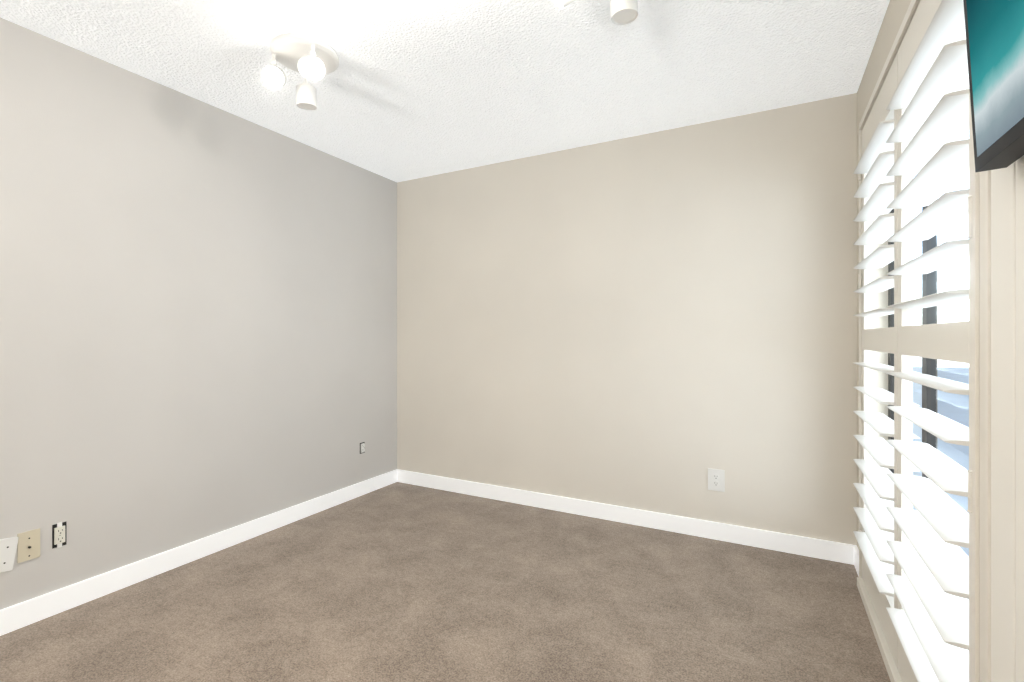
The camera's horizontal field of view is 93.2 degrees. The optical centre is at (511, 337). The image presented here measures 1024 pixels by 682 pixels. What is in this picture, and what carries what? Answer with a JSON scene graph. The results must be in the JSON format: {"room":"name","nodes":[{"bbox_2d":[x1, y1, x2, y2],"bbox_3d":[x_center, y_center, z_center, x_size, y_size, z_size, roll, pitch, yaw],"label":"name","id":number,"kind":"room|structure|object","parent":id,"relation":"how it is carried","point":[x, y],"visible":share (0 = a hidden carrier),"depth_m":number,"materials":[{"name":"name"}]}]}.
{"room":"empty bedroom","nodes":[
{"label":"empty bedroom","id":0,"kind":"room"},
{"bbox_2d":[0,17,396,609],"bbox_3d":[-2.131,-0.044,1.867,0.150,2.440,5.097,0,0,28],"label":"wall","id":1,"kind":"structure","parent":0,"point":[198,319],"depth_m":2.44,"materials":[{"name":"grey paint"}]},
{"bbox_2d":[0,537,18,571],"bbox_3d":[-2.018,0.864,1.913,0.006,0.128,0.080,0,-9,28],"label":"outlet","id":2,"kind":"object","parent":1,"relation":"attached to","point":[8,547],"visible":1,"depth_m":1.93,"materials":[{"name":"white plastic"}]},
{"bbox_2d":[17,528,39,562],"bbox_3d":[-1.977,0.854,1.982,0.013,0.118,0.068,0,0,28],"label":"outlet","id":3,"kind":"object","parent":1,"relation":"attached to","point":[28,546],"visible":1,"depth_m":1.98,"materials":[{"name":"white plastic"}]},
{"bbox_2d":[52,521,66,548],"bbox_3d":[-1.932,0.846,2.068,0.012,0.108,0.047,0,0,28],"label":"electrical outlet","id":4,"kind":"object","parent":1,"relation":"attached to","point":[59,534],"visible":1,"depth_m":2.06,"materials":[{"name":"white plastic"}]},
{"bbox_2d":[0,470,395,635],"bbox_3d":[-2.057,1.126,1.828,0.017,0.100,4.797,0,0,28],"label":"baseboard","id":5,"kind":"structure","parent":1,"relation":"attached to","point":[29,612],"depth_m":2.42,"materials":[{"name":"white"}]},
{"bbox_2d":[360,442,364,453],"bbox_3d":[-1.113,0.826,3.609,0.012,0.080,0.048,0,0,28],"label":"electrical outlet","id":6,"kind":"object","parent":1,"relation":"attached to","point":[362,447],"visible":1,"depth_m":3.60,"materials":[{"name":"white plastic"}]},
{"bbox_2d":[0,0,889,181],"bbox_3d":[-0.703,-1.324,1.109,3.383,0.120,5.097,0,0,28],"label":"ceiling","id":7,"kind":"structure","parent":0,"point":[410,89],"depth_m":2.23,"materials":[{"name":"white paint"}]},
{"bbox_2d":[262,33,338,110],"bbox_3d":[-0.918,-1.160,2.153,0.321,0.208,0.284,0,0,28],"label":"ceiling spotlight","id":8,"kind":"object","parent":7,"relation":"attached to","point":[306,57],"visible":1,"depth_m":2.10,"materials":[{"name":"white"}]},
{"bbox_2d":[556,0,637,24],"bbox_3d":[0.299,-1.160,1.583,0.321,0.208,0.284,0,0,28],"label":"ceiling spotlight","id":9,"kind":"object","parent":7,"relation":"attached to","point":[624,12],"visible":1,"depth_m":1.59,"materials":[{"name":"white"}]},
{"bbox_2d":[0,482,890,681],"bbox_3d":[-0.703,1.236,1.109,3.383,0.120,5.097,0,0,28],"label":"floor","id":10,"kind":"structure","parent":0,"point":[399,582],"depth_m":2.08,"materials":[{"name":"brown carpet"}]},
{"bbox_2d":[397,93,856,544],"bbox_3d":[0.458,-0.044,3.292,3.083,2.440,0.150,0,0,28],"label":"wall","id":11,"kind":"structure","parent":0,"point":[663,321],"depth_m":2.99,"materials":[{"name":"beige paint"}]},
{"bbox_2d":[396,469,858,572],"bbox_3d":[0.433,1.126,3.213,3.053,0.100,0.014,0,0,28],"label":"baseboard","id":12,"kind":"structure","parent":11,"relation":"attached to","point":[782,542],"depth_m":2.97,"materials":[{"name":"white wood"}]},
{"bbox_2d":[708,468,724,491],"bbox_3d":[1.187,0.831,2.814,0.090,0.125,0.010,0,0,28],"label":"outlet","id":13,"kind":"object","parent":11,"relation":"attached to","point":[716,479],"visible":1,"depth_m":2.81,"materials":[{"name":"white plastic"}]},
{"bbox_2d":[857,0,910,549],"bbox_3d":[0.724,-0.044,0.350,0.150,2.440,5.097,0,0,28],"label":"wall","id":14,"kind":"structure","parent":0,"point":[895,13],"depth_m":2.24,"materials":[{"name":"beige paint"}]},
{"bbox_2d":[853,0,990,681],"bbox_3d":[1.327,0.073,1.639,0.116,2.205,1.556,0,0,28],"label":"blind","id":15,"kind":"object","parent":14,"relation":"attached to","point":[922,578],"visible":0.98,"depth_m":1.36,"materials":[{"name":"white wood"}]},
{"bbox_2d":[888,132,968,554],"bbox_3d":[1.422,0.099,1.588,0.050,2.155,1.440,0,0,28],"label":"window","id":16,"kind":"structure","parent":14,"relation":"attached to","point":[929,285],"depth_m":1.73,"materials":[{"name":"clear glass"}]},
{"bbox_2d":[963,0,1023,171],"bbox_3d":[0.610,-0.617,0.387,0.086,0.630,1.095,-3,-2,28],"label":"wall-mounted tv","id":17,"kind":"object","parent":14,"relation":"attached to","point":[994,29],"visible":1,"depth_m":0.79,"materials":[{"name":"teal glass"}]},
{"bbox_2d":[991,155,1023,681],"bbox_3d":[0.890,0.073,0.836,0.013,2.205,0.272,0,0,28],"label":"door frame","id":18,"kind":"structure","parent":14,"relation":"attached to","point":[1007,424],"depth_m":0.89,"materials":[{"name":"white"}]},
{"label":"outside","id":19,"kind":"structure","parent":0,"visible":0},
{"bbox_2d":[913,367,968,599],"bbox_3d":[19.256,1.236,-7.407,39.840,0.080,45.000,0,0,28],"label":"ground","id":20,"kind":"structure","parent":19,"point":[966,414],"depth_m":7.79,"materials":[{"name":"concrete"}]}
]}

